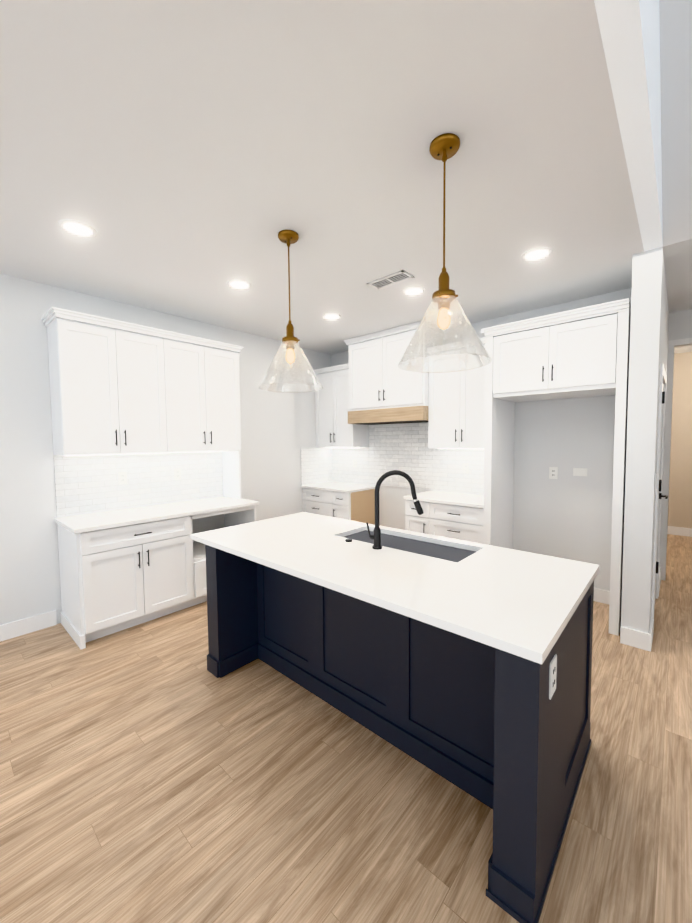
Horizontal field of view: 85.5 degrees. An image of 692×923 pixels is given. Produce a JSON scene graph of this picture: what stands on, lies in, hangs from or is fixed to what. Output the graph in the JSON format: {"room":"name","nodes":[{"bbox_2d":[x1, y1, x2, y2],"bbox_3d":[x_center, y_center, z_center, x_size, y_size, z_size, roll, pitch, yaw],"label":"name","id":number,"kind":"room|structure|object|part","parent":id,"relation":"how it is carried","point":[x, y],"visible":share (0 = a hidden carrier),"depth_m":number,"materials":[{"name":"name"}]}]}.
{"room":"kitchen","nodes":[
{"label":"kitchen","id":0,"kind":"room"},
{"bbox_2d":[0,273,330,624],"bbox_3d":[-2.661,-0.029,3.077,0.200,2.850,7.500,2,4,42],"label":"wall","id":1,"kind":"structure","parent":0,"point":[278,430],"depth_m":3.13,"materials":[{"name":"white paint"}]},
{"bbox_2d":[0,610,56,641],"bbox_3d":[-3.724,1.417,1.789,0.016,0.125,3.770,2,4,42],"label":"baseboard","id":2,"kind":"structure","parent":1,"relation":"attached to","point":[17,628],"depth_m":3.05,"materials":[{"name":"white wood"}]},
{"bbox_2d":[45,311,176,455],"bbox_3d":[-2.045,-0.610,3.312,0.365,1.082,0.845,2,4,42],"label":"upper cabinet","id":3,"kind":"object","parent":1,"relation":"attached to","point":[118,387],"depth_m":3.12,"materials":[{"name":"white wood"}]},
{"bbox_2d":[54,451,222,517],"bbox_3d":[-1.935,0.175,3.734,0.016,0.529,1.547,2,4,42],"label":"backsplash","id":4,"kind":"structure","parent":1,"relation":"attached to","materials":[{"name":"tile"}]},
{"bbox_2d":[173,335,240,452],"bbox_3d":[-1.562,-0.644,3.852,0.365,1.082,0.845,2,4,42],"label":"upper cabinet","id":5,"kind":"object","parent":1,"relation":"attached to","point":[206,389],"depth_m":3.75,"materials":[{"name":"white wood"}]},
{"bbox_2d":[0,0,691,354],"bbox_3d":[1.811,-2.436,1.407,8.950,2.056,11.200,2,4,42],"label":"ceiling","id":6,"kind":"structure","parent":0,"point":[189,159],"depth_m":1.77,"materials":[{"name":"white paint"}]},
{"bbox_2d":[58,219,96,237],"bbox_3d":[-1.636,-1.418,2.286,0.196,0.008,0.196,2,4,42],"label":"recessed light","id":7,"kind":"object","parent":6,"relation":"in","point":[77,228],"visible":1,"depth_m":2.28,"materials":[{"name":"white"}]},
{"bbox_2d":[227,279,250,289],"bbox_3d":[-0.890,-1.471,3.120,0.196,0.008,0.196,2,4,42],"label":"recessed light","id":8,"kind":"object","parent":6,"relation":"in","point":[238,284],"visible":1,"depth_m":3.11,"materials":[{"name":"white"}]},
{"bbox_2d":[258,230,322,391],"bbox_3d":[-0.362,-0.958,2.412,0.418,0.963,0.418,2,4,42],"label":"pendant light","id":9,"kind":"object","parent":6,"relation":"hanging from","point":[289,339],"visible":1,"depth_m":2.38,"materials":[{"name":"clear glass"}]},
{"bbox_3d":[-0.359,-0.623,2.430,0.418,0.293,0.418,2,4,42],"label":"lamp shade","id":10,"kind":"part","parent":9,"relation":"part of","materials":[{"name":"clear glass"}]},
{"bbox_2d":[322,313,340,319],"bbox_3d":[-0.150,-1.524,3.946,0.196,0.008,0.196,2,4,42],"label":"recessed light","id":11,"kind":"object","parent":6,"relation":"in","point":[331,316],"visible":1,"depth_m":3.94,"materials":[{"name":"white"}]},
{"bbox_2d":[367,270,413,289],"bbox_3d":[0.360,-1.480,3.062,0.360,0.008,0.160,2,4,42],"label":"ceiling vent","id":12,"kind":"object","parent":6,"relation":"in","point":[392,279],"visible":0.98,"depth_m":3.05,"materials":[{"name":"white metal"}]},
{"bbox_2d":[402,287,424,295],"bbox_3d":[0.595,-1.495,3.295,0.196,0.008,0.196,2,4,42],"label":"recessed light","id":13,"kind":"object","parent":6,"relation":"in","point":[412,291],"visible":1,"depth_m":3.29,"materials":[{"name":"white"}]},
{"bbox_2d":[398,133,491,372],"bbox_3d":[0.443,-0.926,1.693,0.418,0.963,0.418,2,4,42],"label":"pendant light","id":14,"kind":"object","parent":6,"relation":"hanging from","point":[444,147],"visible":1,"depth_m":1.66,"materials":[{"name":"clear glass"}]},
{"bbox_3d":[0.446,-0.591,1.711,0.418,0.293,0.418,2,4,42],"label":"lamp shade","id":15,"kind":"part","parent":14,"relation":"part of","materials":[{"name":"clear glass"}]},
{"bbox_2d":[522,247,551,261],"bbox_3d":[1.353,-1.467,2.658,0.196,0.008,0.196,2,4,42],"label":"recessed light","id":16,"kind":"object","parent":6,"relation":"in","point":[537,254],"visible":1,"depth_m":2.65,"materials":[{"name":"white"}]},
{"bbox_2d":[0,534,691,922],"bbox_3d":[1.858,1.469,1.748,9.100,0.080,11.400,2,4,42],"label":"floor","id":17,"kind":"structure","parent":0,"point":[154,772],"depth_m":1.61,"materials":[{"name":"brown wood"}]},
{"bbox_2d":[54,451,258,648],"bbox_3d":[-1.678,0.640,3.550,0.671,1.443,1.610,2,4,42],"label":"buffet","id":18,"kind":"object","parent":17,"relation":"on","point":[131,553],"visible":0.77,"depth_m":3.26,"materials":[{"name":"white painted wood"},{"name":"white quartz"},{"name":"black metal"}]},
{"bbox_2d":[200,530,598,922],"bbox_3d":[0.147,0.979,2.192,2.054,0.882,0.988,2,4,42],"label":"kitchen island","id":19,"kind":"object","parent":17,"relation":"on","point":[466,666],"depth_m":1.74,"materials":[{"name":"blue"}]},
{"bbox_2d":[254,534,453,609],"bbox_3d":[0.038,0.534,1.980,0.880,0.032,0.610,2,4,42],"label":"island countertop","id":20,"kind":"structure","parent":19,"relation":"on","point":[370,572],"depth_m":1.89,"materials":[{"name":"white stone"}]},
{"bbox_2d":[345,470,423,549],"bbox_3d":[0.217,0.274,2.264,0.428,0.453,0.268,2,4,42],"label":"faucet","id":21,"kind":"object","parent":20,"relation":"on","point":[376,536],"depth_m":2.17,"materials":[{"name":"black metal"}]},
{"bbox_2d":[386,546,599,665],"bbox_3d":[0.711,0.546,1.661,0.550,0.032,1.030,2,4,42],"label":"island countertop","id":22,"kind":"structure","parent":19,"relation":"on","point":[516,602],"depth_m":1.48,"materials":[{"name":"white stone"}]},
{"bbox_2d":[301,310,630,635],"bbox_3d":[0.944,0.049,4.312,3.692,2.490,0.661,2,4,42],"label":"base cabinet","id":23,"kind":"object","parent":17,"relation":"on","point":[468,497],"visible":0.69,"depth_m":4.13,"materials":[{"name":"white wood"}]},
{"bbox_2d":[331,288,631,590],"bbox_3d":[1.159,-0.150,4.622,3.835,2.850,0.100,2,4,42],"label":"wall","id":24,"kind":"structure","parent":0,"point":[566,514],"depth_m":3.70,"materials":[{"name":"white paint"}]},
{"bbox_2d":[314,363,368,447],"bbox_3d":[-0.076,-0.760,5.361,0.727,1.131,0.381,2,4,42],"label":"upper cabinet","id":25,"kind":"object","parent":24,"relation":"attached to","point":[334,429],"visible":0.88,"depth_m":5.22,"materials":[{"name":"white wood"}]},
{"bbox_2d":[301,423,483,494],"bbox_3d":[0.548,-0.058,4.672,2.617,0.843,0.642,2,4,42],"label":"backsplash","id":26,"kind":"structure","parent":24,"relation":"attached to","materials":[{"name":"tile"}]},
{"bbox_2d":[344,321,445,424],"bbox_3d":[0.580,-1.028,4.689,1.196,1.087,0.481,2,4,42],"label":"upper cabinet","id":27,"kind":"object","parent":24,"relation":"attached to","point":[384,388],"visible":0.9,"depth_m":4.50,"materials":[{"name":"white wood"}]},
{"bbox_2d":[428,337,484,448],"bbox_3d":[1.321,-0.704,4.114,0.758,1.131,0.381,2,4,42],"label":"upper cabinet","id":28,"kind":"object","parent":24,"relation":"attached to","point":[456,407],"visible":0.67,"depth_m":4.03,"materials":[{"name":"white wood"}]},
{"bbox_2d":[549,467,557,478],"bbox_3d":[2.075,0.115,3.747,0.075,0.118,0.008,2,4,42],"label":"electrical outlet","id":29,"kind":"object","parent":24,"relation":"attached to","point":[553,472],"depth_m":3.74,"materials":[{"name":"white plastic"}]},
{"bbox_2d":[481,298,630,401],"bbox_3d":[1.895,-0.915,3.391,1.105,0.640,0.672,2,4,42],"label":"upper cabinet","id":30,"kind":"object","parent":24,"relation":"attached to","point":[567,354],"visible":0.88,"depth_m":3.12,"materials":[{"name":"white wood"}]},
{"bbox_2d":[573,468,586,475],"bbox_3d":[2.246,0.102,3.594,0.115,0.075,0.006,2,4,42],"label":"switch plate","id":31,"kind":"object","parent":24,"relation":"attached to","point":[576,471],"depth_m":3.59,"materials":[{"name":"white plastic"}]},
{"bbox_2d":[593,588,609,603],"bbox_3d":[2.149,1.253,3.747,0.930,0.125,0.016,2,4,42],"label":"baseboard","id":32,"kind":"structure","parent":24,"relation":"attached to","point":[600,595],"depth_m":3.51,"materials":[{"name":"white wood"}]},
{"bbox_2d":[594,0,668,632],"bbox_3d":[0.576,-0.920,0.929,0.165,4.806,8.500,2,4,42],"label":"wall","id":33,"kind":"structure","parent":0,"point":[649,332],"depth_m":2.62,"materials":[{"name":"white paint"}]},
{"bbox_2d":[646,619,653,651],"bbox_3d":[2.296,1.303,2.819,0.016,0.125,0.306,2,4,42],"label":"baseboard","id":34,"kind":"structure","parent":33,"relation":"attached to","point":[649,635],"depth_m":2.72,"materials":[{"name":"white wood"}]},
{"bbox_2d":[655,473,656,489],"bbox_3d":[2.311,0.145,2.790,0.009,0.118,0.120,2,4,42],"label":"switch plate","id":35,"kind":"object","parent":33,"relation":"attached to","point":[656,473],"depth_m":2.75,"materials":[{"name":"white"}]},
{"bbox_2d":[651,364,667,629],"bbox_3d":[2.704,0.288,3.233,0.014,2.100,0.930,2,4,42],"label":"door frame","id":36,"kind":"structure","parent":33,"relation":"attached to","point":[663,378],"depth_m":3.09,"materials":[{"name":"white wood"}]},
{"bbox_2d":[658,568,661,596],"bbox_3d":[3.227,1.237,3.867,0.026,0.125,0.600,2,4,42],"label":"baseboard","id":37,"kind":"structure","parent":33,"relation":"attached to","point":[660,569],"depth_m":3.88,"materials":[{"name":"white wood"}]},
{"bbox_2d":[654,384,667,604],"bbox_3d":[2.701,0.316,3.232,0.104,2.028,0.810,2,4,42],"label":"pantry door","id":38,"kind":"structure","parent":33,"relation":"in","point":[660,495],"depth_m":3.45,"materials":[{"name":"white wood"}]},
{"bbox_2d":[666,309,691,551],"bbox_3d":[3.911,-0.122,3.638,1.250,2.850,0.100,2,4,42],"label":"wall","id":39,"kind":"structure","parent":0,"point":[680,324],"depth_m":3.89,"materials":[{"name":"white paint"}]},
{"bbox_2d":[661,338,691,579],"bbox_3d":[3.810,0.022,3.675,1.080,2.560,0.034,2,4,42],"label":"door frame","id":40,"kind":"structure","parent":39,"relation":"attached to","point":[665,467],"depth_m":3.98,"materials":[{"name":"white wood"}]},
{"bbox_2d":[668,352,691,527],"bbox_3d":[6.034,-0.229,5.224,4.000,2.850,0.100,2,4,42],"label":"wall","id":41,"kind":"structure","parent":0,"point":[680,498],"depth_m":5.85,"materials":[{"name":"beige paint"}]},
{"bbox_2d":[667,526,691,536],"bbox_3d":[6.009,1.131,5.257,3.800,0.130,0.015,2,4,42],"label":"baseboard","id":42,"kind":"structure","parent":41,"relation":"attached to","point":[680,531],"depth_m":5.90,"materials":[{"name":"white wood"}]}
]}

